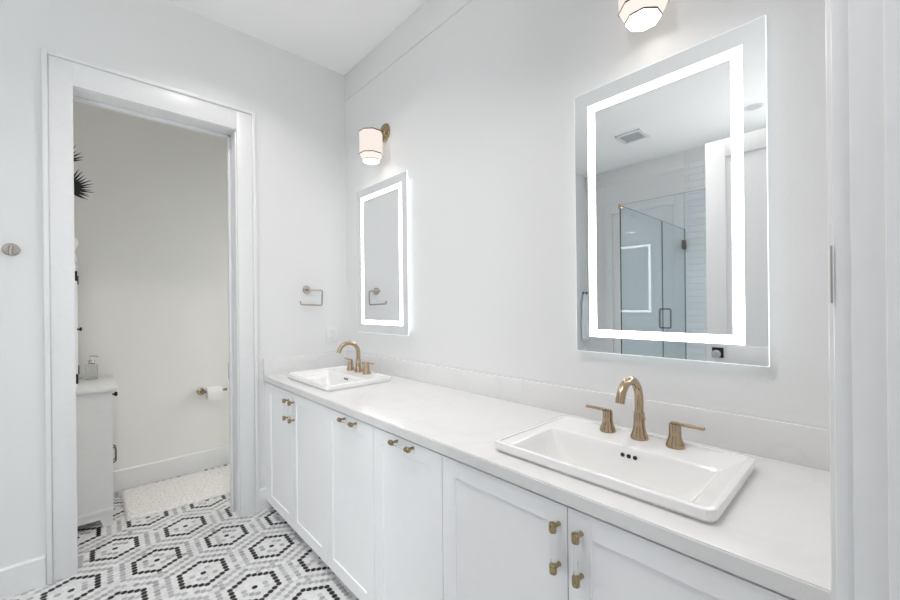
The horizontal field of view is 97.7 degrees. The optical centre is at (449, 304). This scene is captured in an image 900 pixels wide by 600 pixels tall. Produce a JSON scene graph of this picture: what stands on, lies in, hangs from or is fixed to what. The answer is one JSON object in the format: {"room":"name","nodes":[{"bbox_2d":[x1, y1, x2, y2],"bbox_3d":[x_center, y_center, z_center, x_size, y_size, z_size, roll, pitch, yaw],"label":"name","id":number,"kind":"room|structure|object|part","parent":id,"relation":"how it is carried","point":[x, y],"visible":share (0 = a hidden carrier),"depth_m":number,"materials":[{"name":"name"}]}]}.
{"room":"bathroom","nodes":[
{"label":"bathroom","id":0,"kind":"room"},
{"bbox_2d":[73,101,229,470],"bbox_3d":[-1.972,-0.186,3.468,2.580,3.174,0.100,-1,0,-43],"label":"wall","id":1,"kind":"structure","parent":0,"point":[151,251],"depth_m":3.08,"materials":[{"name":"paint"}]},
{"bbox_2d":[113,445,229,492],"bbox_3d":[-1.917,1.303,3.425,2.380,0.155,0.016,-1,0,-43],"label":"baseboard","id":2,"kind":"structure","parent":1,"relation":"attached to","point":[135,476],"depth_m":3.13,"materials":[{"name":"paint"}]},
{"bbox_2d":[197,388,226,394],"bbox_3d":[-2.005,0.726,3.316,0.212,0.060,0.066,-1,0,-43],"label":"toilet paper holder","id":3,"kind":"object","parent":1,"relation":"attached to","point":[200,391],"visible":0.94,"depth_m":3.27,"materials":[{"name":"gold metal"}]},
{"bbox_2d":[205,385,222,400],"bbox_3d":[-1.983,0.740,3.305,0.110,0.105,0.100,-1,0,-43],"label":"toilet paper","id":4,"kind":"object","parent":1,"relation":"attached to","point":[213,392],"visible":0.98,"depth_m":3.27,"materials":[{"name":"white paper"}]},
{"bbox_2d":[0,0,347,567],"bbox_3d":[-2.254,-0.183,1.841,3.800,3.174,0.160,-1,0,-43],"label":"wall","id":5,"kind":"structure","parent":0,"point":[298,103],"depth_m":2.31,"materials":[{"name":"paint"}]},
{"bbox_2d":[2,243,19,255],"bbox_3d":[-2.077,-0.260,1.857,0.058,0.064,0.056,-1,0,-43],"label":"robe hook","id":6,"kind":"object","parent":5,"relation":"attached to","point":[10,249],"visible":1,"depth_m":1.86,"materials":[{"name":"silver metal"}]},
{"bbox_2d":[0,555,45,599],"bbox_3d":[-2.787,1.318,1.216,2.148,0.142,0.016,-1,0,-43],"label":"baseboard","id":7,"kind":"structure","parent":5,"relation":"attached to","point":[30,574],"depth_m":1.89,"materials":[{"name":"paint"}]},
{"bbox_2d":[41,48,258,584],"bbox_3d":[-1.701,0.055,2.338,0.985,2.646,0.199,-1,0,-43],"label":"doorway","id":8,"kind":"structure","parent":5,"relation":"in","point":[65,79],"depth_m":2.08,"materials":[{"name":"paint"}]},
{"bbox_2d":[259,487,271,511],"bbox_3d":[-1.137,1.301,2.737,0.364,0.142,0.016,-1,0,-43],"label":"baseboard","id":9,"kind":"structure","parent":5,"relation":"attached to","point":[264,504],"depth_m":2.63,"materials":[{"name":"paint"}]},
{"bbox_2d":[300,286,322,305],"bbox_3d":[-1.008,-0.061,2.842,0.172,0.146,0.053,-1,0,-43],"label":"towel ring","id":10,"kind":"object","parent":5,"relation":"attached to","point":[306,289],"visible":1,"depth_m":2.84,"materials":[{"name":"silver metal"}]},
{"bbox_2d":[326,326,337,342],"bbox_3d":[-0.892,0.229,2.976,0.090,0.126,0.009,-1,0,-43],"label":"wall outlet","id":11,"kind":"object","parent":5,"relation":"attached to","point":[331,331],"visible":1,"depth_m":2.97,"materials":[{"name":"white plastic"}]},
{"bbox_2d":[3,463,358,599],"bbox_3d":[-0.855,1.399,0.798,4.620,0.060,5.517,-1,0,-43],"label":"floor","id":12,"kind":"structure","parent":0,"point":[202,550],"depth_m":2.10,"materials":[{"name":"tile"}]},
{"bbox_2d":[76,375,117,526],"bbox_3d":[-2.431,0.953,2.542,0.429,0.866,0.563,-1,0,-43],"label":"storage cabinet","id":13,"kind":"object","parent":12,"relation":"on","point":[94,417],"visible":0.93,"depth_m":2.42,"materials":[{"name":"paint"}]},
{"bbox_2d":[75,260,81,388],"bbox_3d":[-2.503,0.126,2.486,0.260,0.788,0.504,-1,0,-43],"label":"hutch","id":14,"kind":"object","parent":13,"relation":"on","point":[76,264],"visible":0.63,"depth_m":2.52,"materials":[{"name":"paint"}]},
{"bbox_2d":[74,237,77,259],"bbox_3d":[-2.443,-0.359,2.512,0.104,0.178,0.104,-1,0,-43],"label":"vase","id":15,"kind":"object","parent":14,"relation":"on","point":[75,238],"visible":0.06,"depth_m":2.52,"materials":[{"name":"white ceramic"}]},
{"bbox_2d":[74,169,93,199],"bbox_3d":[-2.442,-0.596,2.499,0.029,0.613,0.280,-1,0,33],"label":"frond","id":16,"kind":"object","parent":15,"relation":"in","point":[78,186],"visible":0.28,"depth_m":2.56,"materials":[{"name":"black plant"}]},
{"bbox_3d":[-2.349,0.134,2.465,0.014,0.760,0.238,-1,0,-43],"label":"door","id":17,"kind":"part","parent":14,"relation":"part of","materials":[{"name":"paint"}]},
{"bbox_3d":[-2.511,0.136,2.641,0.014,0.760,0.238,-1,0,-43],"label":"door","id":18,"kind":"part","parent":14,"relation":"part of","materials":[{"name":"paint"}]},
{"bbox_2d":[85,355,98,379],"bbox_3d":[-2.489,0.437,2.734,0.070,0.166,0.066,-1,0,-43],"label":"soap dispenser","id":19,"kind":"object","parent":13,"relation":"on","point":[91,369],"visible":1,"depth_m":2.71,"materials":[{"name":"clear glass"}]},
{"bbox_2d":[85,363,97,379],"bbox_3d":[-2.490,0.462,2.732,0.066,0.116,0.066,-1,0,-43],"label":"bottle","id":20,"kind":"object","parent":19,"relation":"attached to","point":[91,369],"depth_m":2.71,"materials":[{"name":"clear glass"}]},
{"bbox_3d":[-2.261,1.284,2.338,0.398,0.024,0.004,-1,0,-43],"label":"molding","id":21,"kind":"part","parent":13,"relation":"part of","materials":[{"name":"paint"}]},
{"bbox_3d":[-2.222,0.995,2.570,0.022,0.588,0.238,-1,0,-43],"label":"door","id":22,"kind":"part","parent":13,"relation":"part of","materials":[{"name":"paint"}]},
{"bbox_3d":[-2.266,1.014,2.653,0.029,0.112,0.009,-1,0,-43],"label":"handle","id":23,"kind":"part","parent":13,"relation":"part of","materials":[{"name":"grey metal"}]},
{"bbox_2d":[120,465,229,521],"bbox_3d":[-1.919,1.370,2.958,0.866,0.019,0.551,-1,0,-39],"label":"bath mat","id":24,"kind":"object","parent":12,"relation":"on","point":[157,497],"visible":0.74,"depth_m":2.85,"materials":[{"name":"white fabric"}]},
{"bbox_2d":[265,382,327,564],"bbox_3d":[-0.729,0.938,2.497,0.625,0.857,0.922,-1,0,-43],"label":"vanity cabinet","id":25,"kind":"object","parent":12,"relation":"on","point":[295,425],"visible":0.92,"depth_m":2.25,"materials":[{"name":"paint"}]},
{"bbox_3d":[-1.061,0.916,2.466,0.020,0.794,0.423,-1,0,-43],"label":"door","id":26,"kind":"part","parent":25,"relation":"part of","materials":[{"name":"paint"}]},
{"bbox_3d":[-0.764,0.913,2.144,0.020,0.794,0.448,-1,0,-43],"label":"door","id":27,"kind":"part","parent":25,"relation":"part of","materials":[{"name":"paint"}]},
{"bbox_2d":[326,407,374,599],"bbox_3d":[-0.266,0.934,1.994,0.625,0.857,0.443,-1,0,-43],"label":"vanity cabinet","id":28,"kind":"object","parent":12,"relation":"on","point":[349,440],"visible":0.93,"depth_m":1.79,"materials":[{"name":"paint"}]},
{"bbox_3d":[-0.431,0.529,1.736,0.038,0.020,0.025,-1,0,-43],"label":"handle post","id":29,"kind":"part","parent":28,"relation":"part of","materials":[{"name":"gold metal"}]},
{"bbox_2d":[373,427,443,599],"bbox_3d":[0.032,0.930,1.671,0.625,0.857,0.433,-1,0,-43],"label":"vanity cabinet","id":30,"kind":"object","parent":12,"relation":"on","point":[408,480],"visible":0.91,"depth_m":1.48,"materials":[{"name":"paint"}]},
{"bbox_3d":[-0.217,0.527,1.504,0.038,0.020,0.025,-1,0,-43],"label":"handle post","id":31,"kind":"part","parent":30,"relation":"part of","materials":[{"name":"gold metal"}]},
{"bbox_3d":[-0.190,0.526,1.460,0.011,0.011,0.079,-1,0,-43],"label":"handle","id":32,"kind":"part","parent":30,"relation":"part of","materials":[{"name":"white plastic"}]},
{"bbox_3d":[-0.148,0.526,1.429,0.038,0.020,0.025,-1,0,-43],"label":"handle post","id":33,"kind":"part","parent":30,"relation":"part of","materials":[{"name":"gold metal"}]},
{"bbox_2d":[442,455,794,599],"bbox_3d":[0.498,0.926,1.165,0.625,0.857,0.941,-1,0,-43],"label":"vanity cabinet","id":34,"kind":"object","parent":12,"relation":"on","point":[503,539],"visible":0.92,"depth_m":1.02,"materials":[{"name":"paint"}]},
{"bbox_3d":[0.143,0.904,1.159,0.020,0.794,0.468,-1,0,-43],"label":"door","id":35,"kind":"part","parent":34,"relation":"part of","materials":[{"name":"paint"}]},
{"bbox_2d":[263,351,830,599],"bbox_3d":[-0.084,0.426,1.834,0.625,0.150,2.780,-1,0,-43],"label":"countertop","id":36,"kind":"structure","parent":34,"relation":"on","point":[774,534],"depth_m":1.17,"materials":[{"name":"white stone"}]},
{"bbox_2d":[286,366,390,390],"bbox_3d":[-0.706,0.519,2.461,0.419,0.165,0.602,-1,0,-43],"label":"sink","id":37,"kind":"object","parent":36,"relation":"in","point":[338,377],"visible":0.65,"depth_m":2.48,"materials":[{"name":"white ceramic"}]},
{"bbox_2d":[337,341,373,374],"bbox_3d":[-0.642,0.339,2.543,0.191,0.209,0.365,-1,0,-43],"label":"faucet","id":38,"kind":"object","parent":36,"relation":"on","point":[358,368],"visible":1,"depth_m":2.56,"materials":[{"name":"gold metal"}]},
{"bbox_3d":[-0.653,0.298,2.534,0.164,0.127,0.026,-1,0,-43],"label":"spout","id":39,"kind":"part","parent":38,"relation":"part of","materials":[{"name":"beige metal"}]},
{"bbox_3d":[-0.672,0.407,2.658,0.052,0.070,0.052,-1,0,-43],"label":"handle","id":40,"kind":"part","parent":38,"relation":"part of","materials":[{"name":"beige metal"}]},
{"bbox_3d":[-0.601,0.399,2.581,0.054,0.085,0.054,-1,0,-43],"label":"spout","id":41,"kind":"part","parent":38,"relation":"part of","materials":[{"name":"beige metal"}]},
{"bbox_3d":[-0.530,0.406,2.504,0.052,0.070,0.052,-1,0,-43],"label":"handle","id":42,"kind":"part","parent":38,"relation":"part of","materials":[{"name":"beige metal"}]},
{"bbox_2d":[495,415,755,522],"bbox_3d":[0.490,0.507,1.163,0.419,0.165,0.602,-1,0,-43],"label":"sink","id":43,"kind":"object","parent":36,"relation":"in","point":[698,482],"visible":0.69,"depth_m":1.13,"materials":[{"name":"white ceramic"}]},
{"bbox_2d":[586,376,704,449],"bbox_3d":[0.566,0.326,1.224,0.191,0.209,0.365,-1,0,-43],"label":"faucet","id":44,"kind":"object","parent":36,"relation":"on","point":[674,441],"visible":1,"depth_m":1.24,"materials":[{"name":"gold metal"}]},
{"bbox_3d":[0.513,0.360,1.363,0.012,0.009,0.090,-1,0,-43],"label":"lever","id":45,"kind":"part","parent":44,"relation":"part of","materials":[{"name":"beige metal"}]},
{"bbox_3d":[0.536,0.395,1.338,0.052,0.070,0.052,-1,0,-43],"label":"handle","id":46,"kind":"part","parent":44,"relation":"part of","materials":[{"name":"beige metal"}]},
{"bbox_3d":[0.555,0.285,1.215,0.164,0.127,0.026,-1,0,-43],"label":"spout","id":47,"kind":"part","parent":44,"relation":"part of","materials":[{"name":"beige metal"}]},
{"bbox_3d":[0.607,0.387,1.261,0.054,0.085,0.054,-1,0,-43],"label":"spout","id":48,"kind":"part","parent":44,"relation":"part of","materials":[{"name":"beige metal"}]},
{"bbox_3d":[0.678,0.394,1.185,0.052,0.070,0.052,-1,0,-43],"label":"handle","id":49,"kind":"part","parent":44,"relation":"part of","materials":[{"name":"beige metal"}]},
{"bbox_3d":[0.700,0.358,1.160,0.012,0.009,0.090,-1,0,-43],"label":"lever","id":50,"kind":"part","parent":44,"relation":"part of","materials":[{"name":"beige metal"}]},
{"bbox_3d":[0.256,0.606,0.978,0.011,0.079,0.011,-1,0,-43],"label":"handle","id":51,"kind":"part","parent":34,"relation":"part of","materials":[{"name":"clear glass"}]},
{"bbox_3d":[0.262,0.555,0.984,0.038,0.025,0.020,-1,0,-43],"label":"handle post","id":52,"kind":"part","parent":34,"relation":"part of","materials":[{"name":"gold metal"}]},
{"bbox_3d":[0.263,0.657,0.984,0.038,0.025,0.020,-1,0,-43],"label":"handle post","id":53,"kind":"part","parent":34,"relation":"part of","materials":[{"name":"gold metal"}]},
{"bbox_3d":[0.298,0.605,0.932,0.011,0.079,0.011,-1,0,-43],"label":"handle","id":54,"kind":"part","parent":34,"relation":"part of","materials":[{"name":"clear glass"}]},
{"bbox_3d":[0.304,0.554,0.939,0.038,0.025,0.020,-1,0,-43],"label":"handle post","id":55,"kind":"part","parent":34,"relation":"part of","materials":[{"name":"gold metal"}]},
{"bbox_3d":[0.305,0.656,0.939,0.038,0.025,0.020,-1,0,-43],"label":"handle post","id":56,"kind":"part","parent":34,"relation":"part of","materials":[{"name":"gold metal"}]},
{"bbox_3d":[0.463,0.900,0.813,0.020,0.794,0.468,-1,0,-43],"label":"door","id":57,"kind":"part","parent":34,"relation":"part of","materials":[{"name":"paint"}]},
{"bbox_2d":[167,0,426,74],"bbox_3d":[-1.383,-1.829,1.335,4.620,0.100,4.057,-1,0,-43],"label":"ceiling","id":58,"kind":"structure","parent":0,"point":[335,35],"depth_m":2.48,"materials":[{"name":"paint"}]},
{"bbox_2d":[345,0,828,428],"bbox_3d":[0.177,-0.208,2.095,0.120,3.174,3.082,-1,0,-43],"label":"wall","id":59,"kind":"structure","parent":0,"point":[479,113],"depth_m":1.75,"materials":[{"name":"paint"}]},
{"bbox_2d":[359,123,389,163],"bbox_3d":[-0.505,-1.080,2.600,0.183,0.282,0.144,-1,0,-43],"label":"wall sconce","id":60,"kind":"object","parent":59,"relation":"attached to","point":[371,139],"visible":1,"depth_m":2.54,"materials":[{"name":"white glass"}]},
{"bbox_3d":[-0.519,-1.057,2.587,0.140,0.148,0.140,-1,0,-43],"label":"lamp shade","id":61,"kind":"part","parent":60,"relation":"part of","materials":[{"name":"white glass"}]},
{"bbox_2d":[363,158,378,163],"bbox_3d":[-0.518,-0.941,2.587,0.102,0.004,0.102,-1,0,-43],"label":"diffuser","id":62,"kind":"object","parent":60,"relation":"attached to","point":[366,160],"depth_m":2.57,"materials":[{"name":"white glass"}]},
{"bbox_3d":[-0.518,-0.964,2.587,0.140,0.038,0.140,-1,0,-43],"label":"lamp shade","id":63,"kind":"part","parent":60,"relation":"part of","materials":[{"name":"white glass"}]},
{"bbox_2d":[357,170,408,335],"bbox_3d":[-0.461,-0.317,2.674,0.030,1.029,0.615,-1,0,-43],"label":"led mirror","id":64,"kind":"object","parent":59,"relation":"attached to","point":[382,207],"visible":1,"depth_m":2.63,"materials":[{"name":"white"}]},
{"bbox_2d":[344,0,471,101],"bbox_3d":[0.122,-1.693,2.045,0.006,0.204,2.782,-1,0,-43],"label":"trim","id":65,"kind":"structure","parent":59,"relation":"attached to","point":[432,14],"depth_m":2.51,"materials":[{"name":"paint"}]},
{"bbox_2d":[263,351,829,470],"bbox_3d":[-0.085,0.407,1.834,0.625,0.112,2.780,-1,0,-43],"label":"backsplash","id":66,"kind":"structure","parent":59,"relation":"attached to","point":[800,444],"depth_m":1.49,"materials":[{"name":"white stone"}]},
{"bbox_2d":[618,0,668,31],"bbox_3d":[0.661,-1.092,1.334,0.183,0.282,0.144,-1,0,-43],"label":"wall sconce","id":67,"kind":"object","parent":59,"relation":"attached to","point":[636,15],"visible":1,"depth_m":1.30,"materials":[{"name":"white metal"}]},
{"bbox_3d":[0.647,-1.069,1.321,0.140,0.148,0.140,-1,0,-43],"label":"lamp shade","id":68,"kind":"part","parent":67,"relation":"part of","materials":[{"name":"white glass"}]},
{"bbox_2d":[626,8,661,31],"bbox_3d":[0.649,-0.953,1.321,0.102,0.004,0.102,-1,0,-43],"label":"diffuser","id":69,"kind":"object","parent":67,"relation":"attached to","point":[637,19],"depth_m":1.31,"materials":[{"name":"white glass"}]},
{"bbox_2d":[574,15,769,366],"bbox_3d":[0.729,-0.329,1.383,0.030,1.029,0.615,-1,0,-43],"label":"led mirror","id":70,"kind":"object","parent":59,"relation":"attached to","point":[671,153],"visible":1,"depth_m":1.32,"materials":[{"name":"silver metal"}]},
{"bbox_3d":[-0.267,-0.204,-0.315,3.800,3.174,0.140,-1,0,-43],"label":"wall","id":71,"kind":"structure","parent":0,"visible":0},
{"bbox_2d":[825,0,899,599],"bbox_3d":[0.191,0.063,0.119,1.072,2.590,0.172,-1,0,-43],"label":"trim","id":72,"kind":"structure","parent":71,"relation":"attached to","point":[862,37],"depth_m":0.44,"materials":[{"name":"paint"}]},
{"bbox_3d":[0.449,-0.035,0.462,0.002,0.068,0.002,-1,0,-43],"label":"strike plate","id":73,"kind":"part","parent":72,"relation":"part of","materials":[{"name":"silver metal"}]},
{"bbox_3d":[0.145,0.075,0.169,1.028,2.568,0.017,-1,0,-43],"label":"casing","id":74,"kind":"part","parent":72,"relation":"part of","materials":[{"name":"paint"}]}
]}

